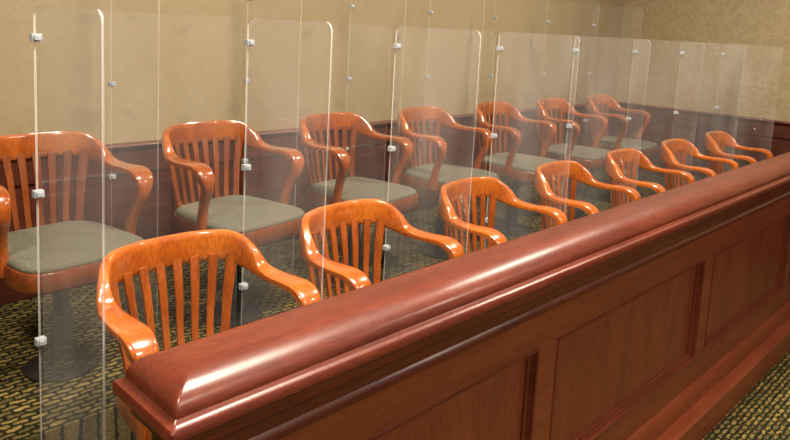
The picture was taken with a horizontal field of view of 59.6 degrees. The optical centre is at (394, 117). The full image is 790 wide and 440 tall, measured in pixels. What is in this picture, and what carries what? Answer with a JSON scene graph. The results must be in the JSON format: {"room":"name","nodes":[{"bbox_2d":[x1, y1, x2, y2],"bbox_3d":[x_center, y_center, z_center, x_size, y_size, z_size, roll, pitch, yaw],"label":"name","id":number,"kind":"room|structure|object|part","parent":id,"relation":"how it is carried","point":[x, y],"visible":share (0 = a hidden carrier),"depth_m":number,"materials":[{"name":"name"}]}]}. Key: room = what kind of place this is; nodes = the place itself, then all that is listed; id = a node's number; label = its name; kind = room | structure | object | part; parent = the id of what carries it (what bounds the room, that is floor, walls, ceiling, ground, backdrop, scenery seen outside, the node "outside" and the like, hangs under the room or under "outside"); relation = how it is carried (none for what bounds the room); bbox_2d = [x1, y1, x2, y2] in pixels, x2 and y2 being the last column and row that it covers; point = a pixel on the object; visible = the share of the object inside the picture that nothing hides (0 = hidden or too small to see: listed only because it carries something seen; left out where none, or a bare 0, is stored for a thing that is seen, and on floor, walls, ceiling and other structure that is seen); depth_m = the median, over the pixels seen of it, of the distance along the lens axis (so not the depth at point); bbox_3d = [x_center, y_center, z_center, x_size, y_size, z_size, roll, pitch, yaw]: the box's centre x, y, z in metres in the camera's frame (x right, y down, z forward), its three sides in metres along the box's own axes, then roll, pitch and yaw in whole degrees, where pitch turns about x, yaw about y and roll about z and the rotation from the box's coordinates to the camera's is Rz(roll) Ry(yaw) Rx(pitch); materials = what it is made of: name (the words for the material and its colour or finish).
{"room":"courtroom","nodes":[
{"label":"courtroom","id":0,"kind":"room"},
{"bbox_2d":[0,0,623,314],"bbox_3d":[-1.782,-0.345,2.604,0.100,3.360,11.260,10,10,44],"label":"wall","id":1,"kind":"structure","parent":0,"point":[170,62],"depth_m":3.74,"materials":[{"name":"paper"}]},
{"bbox_2d":[0,107,614,304],"bbox_3d":[-1.815,0.485,2.634,0.024,0.615,11.160,10,10,44],"label":"wainscoting","id":2,"kind":"structure","parent":1,"relation":"attached to","point":[108,202],"depth_m":3.65,"materials":[{"name":"brown wood"}]},
{"bbox_2d":[0,101,617,164],"bbox_3d":[-1.790,0.187,2.586,0.050,0.050,11.160,10,10,44],"label":"trim","id":3,"kind":"structure","parent":1,"relation":"attached to","point":[114,148],"depth_m":3.70,"materials":[{"name":"brown wood"}]},
{"bbox_2d":[0,168,789,439],"bbox_3d":[0.663,1.510,0.285,7.060,0.545,11.160,10,10,44],"label":"floor","id":4,"kind":"structure","parent":0,"point":[84,407],"depth_m":2.96,"materials":[{"name":"carpet"}]},
{"bbox_2d":[29,6,98,346],"bbox_3d":[-0.820,0.439,1.731,0.424,1.415,0.026,10,10,44],"label":"divider","id":5,"kind":"object","parent":4,"relation":"on","point":[39,341],"visible":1,"depth_m":1.83,"materials":[{"name":"plastic"}]},
{"bbox_2d":[0,131,152,382],"bbox_3d":[-1.137,0.471,2.347,0.512,0.786,0.553,9,9,38],"label":"armchair","id":6,"kind":"object","parent":4,"relation":"on","point":[54,257],"visible":0.99,"depth_m":2.37,"materials":[{"name":"brown wood"}]},
{"bbox_3d":[-1.287,0.315,2.148,0.306,0.335,0.079,9,9,38],"label":"armrest","id":7,"kind":"part","parent":6,"relation":"part of","materials":[{"name":"brown wood"}]},
{"bbox_3d":[-1.277,0.276,2.440,0.096,0.295,0.403,9,9,38],"label":"backrest","id":8,"kind":"part","parent":6,"relation":"part of","materials":[{"name":"brown wood"}]},
{"bbox_3d":[-1.114,0.461,2.328,0.456,0.065,0.439,9,9,38],"label":"seat","id":9,"kind":"part","parent":6,"relation":"part of","materials":[{"name":"brown wood"}]},
{"bbox_3d":[-1.270,0.116,2.420,0.128,0.115,0.477,9,9,38],"label":"crest rail","id":10,"kind":"part","parent":6,"relation":"part of","materials":[{"name":"brown wood"}]},
{"bbox_2d":[7,220,143,273],"bbox_3d":[-1.112,0.416,2.322,0.437,0.032,0.420,9,9,38],"label":"cushion","id":11,"kind":"object","parent":6,"relation":"on","point":[76,246],"depth_m":2.25,"materials":[{"name":"fabric"}]},
{"bbox_3d":[-0.993,0.281,2.519,0.306,0.335,0.079,9,9,38],"label":"armrest","id":12,"kind":"part","parent":6,"relation":"part of","materials":[{"name":"brown wood"}]},
{"bbox_2d":[108,81,115,179],"bbox_3d":[-1.063,0.065,2.803,0.424,1.480,0.026,10,10,44],"label":"divider","id":13,"kind":"object","parent":4,"relation":"on","point":[110,83],"visible":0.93,"depth_m":2.92,"materials":[{"name":"plastic"}]},
{"bbox_2d":[95,229,320,439],"bbox_3d":[-0.500,0.756,1.854,0.512,0.786,0.553,10,10,44],"label":"armchair","id":14,"kind":"object","parent":4,"relation":"on","point":[136,340],"visible":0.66,"depth_m":1.95,"materials":[{"name":"brown wood"}]},
{"bbox_3d":[-0.668,0.596,1.673,0.306,0.335,0.079,10,10,44],"label":"armrest","id":15,"kind":"part","parent":14,"relation":"part of","materials":[{"name":"brown wood"}]},
{"bbox_3d":[-0.479,0.746,1.833,0.456,0.065,0.439,10,10,44],"label":"seat","id":16,"kind":"part","parent":14,"relation":"part of","materials":[{"name":"brown wood"}]},
{"bbox_3d":[-0.627,0.560,1.963,0.096,0.295,0.403,10,10,44],"label":"backrest","id":17,"kind":"part","parent":14,"relation":"part of","materials":[{"name":"brown wood"}]},
{"bbox_3d":[-0.620,0.399,1.943,0.128,0.115,0.477,10,10,44],"label":"crest rail","id":18,"kind":"part","parent":14,"relation":"part of","materials":[{"name":"brown wood"}]},
{"bbox_3d":[-0.336,0.569,2.011,0.306,0.335,0.079,10,10,44],"label":"armrest","id":19,"kind":"part","parent":14,"relation":"part of","materials":[{"name":"brown wood"}]},
{"bbox_2d":[162,120,304,326],"bbox_3d":[-0.661,0.432,2.831,0.512,0.786,0.553,8,9,36],"label":"armchair","id":20,"kind":"object","parent":4,"relation":"on","point":[262,221],"visible":0.9,"depth_m":2.83,"materials":[{"name":"brown wood"}]},
{"bbox_3d":[-0.805,0.277,2.627,0.306,0.335,0.079,8,9,36],"label":"armrest","id":21,"kind":"part","parent":20,"relation":"part of","materials":[{"name":"brown wood"}]},
{"bbox_3d":[-0.805,0.237,2.920,0.096,0.295,0.403,8,9,36],"label":"backrest","id":22,"kind":"part","parent":20,"relation":"part of","materials":[{"name":"brown wood"}]},
{"bbox_3d":[-0.798,0.077,2.900,0.128,0.115,0.477,8,9,36],"label":"crest rail","id":23,"kind":"part","parent":20,"relation":"part of","materials":[{"name":"brown wood"}]},
{"bbox_3d":[-0.638,0.422,2.813,0.456,0.065,0.439,8,9,36],"label":"seat","id":24,"kind":"part","parent":20,"relation":"part of","materials":[{"name":"brown wood"}]},
{"bbox_2d":[176,195,304,232],"bbox_3d":[-0.636,0.377,2.807,0.437,0.032,0.420,8,9,36],"label":"cushion","id":25,"kind":"object","parent":20,"relation":"on","point":[237,213],"depth_m":2.73,"materials":[{"name":"fabric"}]},
{"bbox_3d":[-0.524,0.241,3.008,0.306,0.335,0.079,8,9,36],"label":"armrest","id":26,"kind":"part","parent":20,"relation":"part of","materials":[{"name":"brown wood"}]},
{"bbox_2d":[242,0,251,162],"bbox_3d":[-0.595,0.026,3.280,0.424,1.480,0.026,10,10,44],"label":"divider","id":27,"kind":"object","parent":4,"relation":"on","point":[245,160],"visible":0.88,"depth_m":3.39,"materials":[{"name":"plastic"}]},
{"bbox_2d":[238,18,261,290],"bbox_3d":[-0.365,0.401,2.195,0.424,1.415,0.026,10,10,44],"label":"divider","id":28,"kind":"object","parent":4,"relation":"on","point":[247,42],"visible":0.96,"depth_m":2.30,"materials":[{"name":"plastic"}]},
{"bbox_2d":[346,5,354,150],"bbox_3d":[-0.126,-0.012,3.758,0.424,1.480,0.026,10,10,44],"label":"divider","id":29,"kind":"object","parent":4,"relation":"on","point":[350,6],"visible":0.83,"depth_m":3.86,"materials":[{"name":"plastic"}]},
{"bbox_2d":[298,112,418,285],"bbox_3d":[-0.186,0.393,3.316,0.512,0.786,0.553,9,9,37],"label":"armchair","id":30,"kind":"object","parent":4,"relation":"on","point":[342,188],"visible":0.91,"depth_m":3.32,"materials":[{"name":"brown wood"}]},
{"bbox_3d":[-0.333,0.237,3.115,0.306,0.335,0.079,9,9,37],"label":"armrest","id":31,"kind":"part","parent":30,"relation":"part of","materials":[{"name":"brown wood"}]},
{"bbox_3d":[-0.328,0.198,3.407,0.096,0.295,0.403,9,9,37],"label":"backrest","id":32,"kind":"part","parent":30,"relation":"part of","materials":[{"name":"brown wood"}]},
{"bbox_3d":[-0.321,0.038,3.387,0.128,0.115,0.477,9,9,37],"label":"crest rail","id":33,"kind":"part","parent":30,"relation":"part of","materials":[{"name":"brown wood"}]},
{"bbox_3d":[-0.163,0.383,3.297,0.456,0.065,0.439,9,9,37],"label":"seat","id":34,"kind":"part","parent":30,"relation":"part of","materials":[{"name":"brown wood"}]},
{"bbox_2d":[309,177,416,202],"bbox_3d":[-0.161,0.337,3.291,0.437,0.032,0.420,9,9,37],"label":"cushion","id":35,"kind":"object","parent":30,"relation":"on","point":[354,188],"depth_m":3.22,"materials":[{"name":"fabric"}]},
{"bbox_3d":[-0.045,0.202,3.490,0.306,0.335,0.079,9,9,37],"label":"armrest","id":36,"kind":"part","parent":30,"relation":"part of","materials":[{"name":"brown wood"}]},
{"bbox_2d":[299,199,463,299],"bbox_3d":[-0.044,0.719,2.319,0.512,0.786,0.553,9,10,40],"label":"armchair","id":37,"kind":"object","parent":4,"relation":"on","point":[321,220],"visible":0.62,"depth_m":2.42,"materials":[{"name":"brown wood"}]},
{"bbox_3d":[-0.201,0.561,2.126,0.306,0.335,0.079,9,10,40],"label":"armrest","id":38,"kind":"part","parent":37,"relation":"part of","materials":[{"name":"brown wood"}]},
{"bbox_3d":[-0.180,0.523,2.417,0.096,0.295,0.403,9,10,40],"label":"backrest","id":39,"kind":"part","parent":37,"relation":"part of","materials":[{"name":"brown wood"}]},
{"bbox_3d":[-0.173,0.363,2.397,0.128,0.115,0.477,9,10,40],"label":"crest rail","id":40,"kind":"part","parent":37,"relation":"part of","materials":[{"name":"brown wood"}]},
{"bbox_3d":[0.107,0.529,2.486,0.306,0.335,0.079,9,10,40],"label":"armrest","id":41,"kind":"part","parent":37,"relation":"part of","materials":[{"name":"brown wood"}]},
{"bbox_2d":[421,11,433,140],"bbox_3d":[0.335,-0.050,4.228,0.424,1.480,0.026,10,10,44],"label":"divider","id":42,"kind":"object","parent":4,"relation":"on","point":[429,12],"visible":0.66,"depth_m":4.33,"materials":[{"name":"plastic"}]},
{"bbox_2d":[383,36,480,250],"bbox_3d":[0.119,0.361,2.688,0.424,1.415,0.026,10,10,44],"label":"divider","id":43,"kind":"object","parent":4,"relation":"on","point":[386,247],"visible":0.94,"depth_m":2.79,"materials":[{"name":"plastic"}]},
{"bbox_2d":[397,106,499,258],"bbox_3d":[0.276,0.355,3.786,0.512,0.786,0.553,9,9,37],"label":"armchair","id":44,"kind":"object","parent":4,"relation":"on","point":[428,178],"visible":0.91,"depth_m":3.79,"materials":[{"name":"brown wood"}]},
{"bbox_3d":[0.134,0.160,3.877,0.096,0.295,0.403,9,9,37],"label":"backrest","id":45,"kind":"part","parent":44,"relation":"part of","materials":[{"name":"brown wood"}]},
{"bbox_3d":[0.128,0.199,3.585,0.306,0.335,0.079,9,9,37],"label":"armrest","id":46,"kind":"part","parent":44,"relation":"part of","materials":[{"name":"brown wood"}]},
{"bbox_3d":[0.141,0.000,3.857,0.128,0.115,0.477,9,9,37],"label":"crest rail","id":47,"kind":"part","parent":44,"relation":"part of","materials":[{"name":"brown wood"}]},
{"bbox_3d":[0.298,0.344,3.768,0.456,0.065,0.439,9,9,37],"label":"seat","id":48,"kind":"part","parent":44,"relation":"part of","materials":[{"name":"grey fabric"}]},
{"bbox_2d":[404,163,497,183],"bbox_3d":[0.301,0.299,3.762,0.437,0.032,0.420,9,9,37],"label":"cushion","id":49,"kind":"object","parent":44,"relation":"on","point":[421,174],"depth_m":3.70,"materials":[{"name":"fabric"}]},
{"bbox_3d":[0.416,0.164,3.961,0.306,0.335,0.079,9,9,37],"label":"armrest","id":50,"kind":"part","parent":44,"relation":"part of","materials":[{"name":"brown wood"}]},
{"bbox_2d":[112,152,789,439],"bbox_3d":[1.484,0.856,3.288,0.258,1.139,5.652,10,10,44],"label":"railing","id":51,"kind":"object","parent":4,"relation":"on","point":[653,317],"visible":1,"depth_m":2.11,"materials":[{"name":"brown wood"}]},
{"bbox_3d":[0.047,0.973,1.776,0.030,0.479,1.079,10,10,44],"label":"panel molding","id":52,"kind":"part","parent":51,"relation":"part of","materials":[{"name":"brown wood"}]},
{"bbox_3d":[1.499,0.941,3.338,0.113,0.960,5.565,10,10,44],"label":"panel frame","id":53,"kind":"part","parent":51,"relation":"part of","materials":[{"name":"brown wood"}]},
{"bbox_3d":[0.934,0.900,2.679,0.030,0.479,1.244,10,10,44],"label":"panel molding","id":54,"kind":"part","parent":51,"relation":"part of","materials":[{"name":"brown wood"}]},
{"bbox_3d":[1.517,1.322,3.291,0.095,0.220,5.650,10,10,44],"label":"molding","id":55,"kind":"part","parent":51,"relation":"part of","materials":[{"name":"brown wood"}]},
{"bbox_3d":[1.878,0.822,3.641,0.030,0.479,1.244,10,10,44],"label":"panel molding","id":56,"kind":"part","parent":51,"relation":"part of","materials":[{"name":"brown wood"}]},
{"bbox_2d":[485,46,503,222],"bbox_3d":[0.603,0.322,3.181,0.424,1.415,0.026,10,10,44],"label":"divider","id":57,"kind":"object","parent":4,"relation":"on","point":[498,48],"visible":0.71,"depth_m":3.28,"materials":[{"name":"plastic"}]},
{"bbox_2d":[438,176,567,254],"bbox_3d":[0.440,0.679,2.813,0.512,0.786,0.553,9,10,40],"label":"armchair","id":58,"kind":"object","parent":4,"relation":"on","point":[452,192],"visible":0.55,"depth_m":2.93,"materials":[{"name":"brown wood"}]},
{"bbox_3d":[0.305,0.483,2.911,0.096,0.295,0.403,9,10,40],"label":"backrest","id":59,"kind":"part","parent":58,"relation":"part of","materials":[{"name":"brown wood"}]},
{"bbox_3d":[0.312,0.323,2.891,0.128,0.115,0.477,9,10,40],"label":"crest rail","id":60,"kind":"part","parent":58,"relation":"part of","materials":[{"name":"brown wood"}]},
{"bbox_3d":[0.284,0.521,2.620,0.306,0.335,0.079,9,10,40],"label":"armrest","id":61,"kind":"part","parent":58,"relation":"part of","materials":[{"name":"brown wood"}]},
{"bbox_3d":[0.591,0.490,2.980,0.306,0.335,0.079,9,10,40],"label":"armrest","id":62,"kind":"part","parent":58,"relation":"part of","materials":[{"name":"brown wood"}]},
{"bbox_2d":[488,16,528,216],"bbox_3d":[0.800,-0.088,4.702,0.424,1.480,0.026,10,10,44],"label":"divider","id":63,"kind":"object","parent":4,"relation":"on","point":[493,17],"visible":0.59,"depth_m":4.76,"materials":[{"name":"plastic"}]},
{"bbox_2d":[473,101,558,236],"bbox_3d":[0.744,0.317,4.264,0.512,0.786,0.553,9,9,38],"label":"armchair","id":64,"kind":"object","parent":4,"relation":"on","point":[515,167],"visible":0.86,"depth_m":4.26,"materials":[{"name":"brown wood"}]},
{"bbox_3d":[0.604,0.121,4.357,0.096,0.295,0.403,9,9,38],"label":"backrest","id":65,"kind":"part","parent":64,"relation":"part of","materials":[{"name":"brown wood"}]},
{"bbox_3d":[0.611,-0.039,4.337,0.128,0.115,0.477,9,9,38],"label":"crest rail","id":66,"kind":"part","parent":64,"relation":"part of","materials":[{"name":"brown wood"}]},
{"bbox_3d":[0.594,0.160,4.065,0.306,0.335,0.079,9,9,38],"label":"armrest","id":67,"kind":"part","parent":64,"relation":"part of","materials":[{"name":"brown wood"}]},
{"bbox_3d":[0.767,0.306,4.245,0.456,0.065,0.439,9,9,38],"label":"seat","id":68,"kind":"part","parent":64,"relation":"part of","materials":[{"name":"brown wood"}]},
{"bbox_2d":[483,152,558,171],"bbox_3d":[0.769,0.261,4.239,0.437,0.032,0.420,9,9,38],"label":"cushion","id":69,"kind":"object","parent":64,"relation":"on","point":[498,161],"depth_m":4.14,"materials":[{"name":"fabric"}]},
{"bbox_3d":[0.888,0.126,4.436,0.306,0.335,0.079,9,9,38],"label":"armrest","id":70,"kind":"part","parent":64,"relation":"part of","materials":[{"name":"brown wood"}]},
{"bbox_2d":[566,48,578,127],"bbox_3d":[1.087,0.282,3.675,0.424,1.415,0.026,10,10,44],"label":"divider","id":71,"kind":"object","parent":4,"relation":"on","point":[574,49],"visible":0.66,"depth_m":3.77,"materials":[{"name":"plastic"}]},
{"bbox_2d":[535,97,610,218],"bbox_3d":[1.216,0.278,4.745,0.512,0.786,0.553,9,9,38],"label":"armchair","id":72,"kind":"object","parent":4,"relation":"on","point":[591,158],"visible":0.72,"depth_m":4.70,"materials":[{"name":"brown wood"}]},
{"bbox_3d":[1.076,0.082,4.838,0.096,0.295,0.403,9,9,38],"label":"backrest","id":73,"kind":"part","parent":72,"relation":"part of","materials":[{"name":"brown wood"}]},
{"bbox_3d":[1.083,-0.078,4.818,0.128,0.115,0.477,9,9,38],"label":"crest rail","id":74,"kind":"part","parent":72,"relation":"part of","materials":[{"name":"brown wood"}]},
{"bbox_3d":[1.066,0.121,4.546,0.306,0.335,0.079,9,9,38],"label":"armrest","id":75,"kind":"part","parent":72,"relation":"part of","materials":[{"name":"brown wood"}]},
{"bbox_3d":[1.239,0.267,4.726,0.456,0.065,0.439,9,9,38],"label":"seat","id":76,"kind":"part","parent":72,"relation":"part of","materials":[{"name":"grey fabric"}]},
{"bbox_2d":[540,144,610,159],"bbox_3d":[1.241,0.222,4.720,0.437,0.032,0.420,9,9,38],"label":"cushion","id":77,"kind":"object","parent":72,"relation":"on","point":[556,151],"depth_m":4.60,"materials":[{"name":"fabric"}]},
{"bbox_3d":[1.360,0.087,4.917,0.306,0.335,0.079,9,9,38],"label":"armrest","id":78,"kind":"part","parent":72,"relation":"part of","materials":[{"name":"brown wood"}]},
{"bbox_2d":[534,160,640,229],"bbox_3d":[0.924,0.639,3.306,0.512,0.786,0.553,9,10,40],"label":"armchair","id":79,"kind":"object","parent":4,"relation":"on","point":[545,173],"visible":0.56,"depth_m":3.41,"materials":[{"name":"brown wood"}]},
{"bbox_3d":[0.789,0.443,3.405,0.096,0.295,0.403,9,10,40],"label":"backrest","id":80,"kind":"part","parent":79,"relation":"part of","materials":[{"name":"brown wood"}]},
{"bbox_3d":[0.796,0.283,3.384,0.128,0.115,0.477,9,10,40],"label":"crest rail","id":81,"kind":"part","parent":79,"relation":"part of","materials":[{"name":"brown wood"}]},
{"bbox_3d":[0.768,0.481,3.113,0.306,0.335,0.079,9,10,40],"label":"armrest","id":82,"kind":"part","parent":79,"relation":"part of","materials":[{"name":"brown wood"}]},
{"bbox_3d":[1.075,0.450,3.473,0.306,0.335,0.079,9,10,40],"label":"armrest","id":83,"kind":"part","parent":79,"relation":"part of","materials":[{"name":"brown wood"}]},
{"bbox_2d":[583,6,640,121],"bbox_3d":[1.768,-0.168,5.689,0.424,1.480,0.026,10,10,44],"label":"divider","id":84,"kind":"object","parent":4,"relation":"on","point":[594,25],"visible":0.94,"depth_m":5.79,"materials":[{"name":"plastic"}]},
{"bbox_2d":[585,94,658,203],"bbox_3d":[1.695,0.238,5.233,0.512,0.786,0.553,9,9,38],"label":"armchair","id":85,"kind":"object","parent":4,"relation":"on","point":[648,148],"visible":0.77,"depth_m":5.19,"materials":[{"name":"brown wood"}]},
{"bbox_3d":[1.555,0.043,5.326,0.096,0.295,0.403,9,9,38],"label":"backrest","id":86,"kind":"part","parent":85,"relation":"part of","materials":[{"name":"brown wood"}]},
{"bbox_3d":[1.562,-0.117,5.306,0.128,0.115,0.477,9,9,38],"label":"crest rail","id":87,"kind":"part","parent":85,"relation":"part of","materials":[{"name":"brown wood"}]},
{"bbox_3d":[1.545,0.082,5.034,0.306,0.335,0.079,9,9,38],"label":"armrest","id":88,"kind":"part","parent":85,"relation":"part of","materials":[{"name":"brown wood"}]},
{"bbox_3d":[1.718,0.228,5.214,0.456,0.065,0.439,9,9,38],"label":"seat","id":89,"kind":"part","parent":85,"relation":"part of","materials":[{"name":"grey fabric"}]},
{"bbox_2d":[589,136,656,149],"bbox_3d":[1.720,0.183,5.208,0.437,0.032,0.420,9,9,38],"label":"cushion","id":90,"kind":"object","parent":85,"relation":"on","point":[606,142],"depth_m":5.10,"materials":[{"name":"fabric"}]},
{"bbox_3d":[1.839,0.048,5.405,0.306,0.335,0.079,9,9,38],"label":"armrest","id":91,"kind":"part","parent":85,"relation":"part of","materials":[{"name":"brown wood"}]},
{"bbox_2d":[605,148,694,207],"bbox_3d":[1.409,0.599,3.800,0.512,0.786,0.553,9,10,39],"label":"armchair","id":92,"kind":"object","parent":4,"relation":"on","point":[614,158],"visible":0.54,"depth_m":3.90,"materials":[{"name":"brown wood"}]},
{"bbox_3d":[1.271,0.404,3.896,0.096,0.295,0.403,9,10,39],"label":"backrest","id":93,"kind":"part","parent":92,"relation":"part of","materials":[{"name":"brown wood"}]},
{"bbox_3d":[1.278,0.243,3.876,0.128,0.115,0.477,9,10,39],"label":"crest rail","id":94,"kind":"part","parent":92,"relation":"part of","materials":[{"name":"brown wood"}]},
{"bbox_3d":[1.255,0.442,3.604,0.306,0.335,0.079,9,10,39],"label":"armrest","id":95,"kind":"part","parent":92,"relation":"part of","materials":[{"name":"brown wood"}]},
{"bbox_3d":[1.556,0.409,3.969,0.306,0.335,0.079,9,10,39],"label":"armrest","id":96,"kind":"part","parent":92,"relation":"part of","materials":[{"name":"brown wood"}]},
{"bbox_2d":[626,42,701,120],"bbox_3d":[1.584,0.241,4.181,0.424,1.415,0.026,10,10,44],"label":"divider","id":97,"kind":"object","parent":4,"relation":"on","point":[633,51],"visible":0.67,"depth_m":4.24,"materials":[{"name":"plastic"}]},
{"bbox_2d":[673,41,686,113],"bbox_3d":[2.087,0.199,4.694,0.424,1.415,0.026,10,10,44],"label":"divider","id":98,"kind":"object","parent":4,"relation":"on","point":[681,52],"visible":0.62,"depth_m":4.79,"materials":[{"name":"plastic"}]},
{"bbox_2d":[660,139,738,190],"bbox_3d":[1.905,0.558,4.306,0.512,0.786,0.553,9,10,40],"label":"armchair","id":99,"kind":"object","parent":4,"relation":"on","point":[669,147],"visible":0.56,"depth_m":4.41,"materials":[{"name":"brown wood"}]},
{"bbox_3d":[1.770,0.362,4.404,0.096,0.295,0.403,9,10,40],"label":"backrest","id":100,"kind":"part","parent":99,"relation":"part of","materials":[{"name":"brown wood"}]},
{"bbox_3d":[1.777,0.202,4.384,0.128,0.115,0.477,9,10,40],"label":"crest rail","id":101,"kind":"part","parent":99,"relation":"part of","materials":[{"name":"brown wood"}]},
{"bbox_3d":[1.749,0.401,4.113,0.306,0.335,0.079,9,10,40],"label":"armrest","id":102,"kind":"part","parent":99,"relation":"part of","materials":[{"name":"brown wood"}]},
{"bbox_3d":[2.056,0.369,4.473,0.306,0.335,0.079,9,10,40],"label":"armrest","id":103,"kind":"part","parent":99,"relation":"part of","materials":[{"name":"brown wood"}]},
{"bbox_2d":[704,131,773,174],"bbox_3d":[2.410,0.517,4.820,0.512,0.786,0.553,9,10,39],"label":"armchair","id":104,"kind":"object","parent":4,"relation":"on","point":[712,139],"visible":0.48,"depth_m":4.92,"materials":[{"name":"brown wood"}]},
{"bbox_3d":[2.272,0.321,4.916,0.096,0.295,0.403,9,10,39],"label":"backrest","id":105,"kind":"part","parent":104,"relation":"part of","materials":[{"name":"brown wood"}]},
{"bbox_3d":[2.280,0.161,4.896,0.128,0.115,0.477,9,10,39],"label":"crest rail","id":106,"kind":"part","parent":104,"relation":"part of","materials":[{"name":"brown wood"}]},
{"bbox_3d":[2.257,0.359,4.624,0.306,0.335,0.079,9,10,39],"label":"armrest","id":107,"kind":"part","parent":104,"relation":"part of","materials":[{"name":"brown wood"}]},
{"bbox_3d":[2.558,0.327,4.990,0.306,0.335,0.079,9,10,39],"label":"armrest","id":108,"kind":"part","parent":104,"relation":"part of","materials":[{"name":"brown wood"}]},
{"bbox_2d":[615,0,789,121],"bbox_3d":[4.673,-0.208,4.113,7.060,3.360,0.100,10,10,44],"label":"wall","id":109,"kind":"structure","parent":0,"point":[752,79],"depth_m":5.95,"materials":[{"name":"paint"}]},
{"bbox_2d":[612,107,789,181],"bbox_3d":[4.577,0.885,4.208,7.048,1.160,0.024,10,10,44],"label":"wainscoting","id":110,"kind":"structure","parent":109,"relation":"attached to","point":[663,126],"depth_m":6.03,"materials":[{"name":"brown wood"}]},
{"bbox_2d":[618,101,789,126],"bbox_3d":[4.607,0.319,4.114,7.020,0.050,0.050,10,10,44],"label":"trim","id":111,"kind":"structure","parent":109,"relation":"attached to","point":[622,104],"depth_m":5.94,"materials":[{"name":"brown wood"}]}
]}

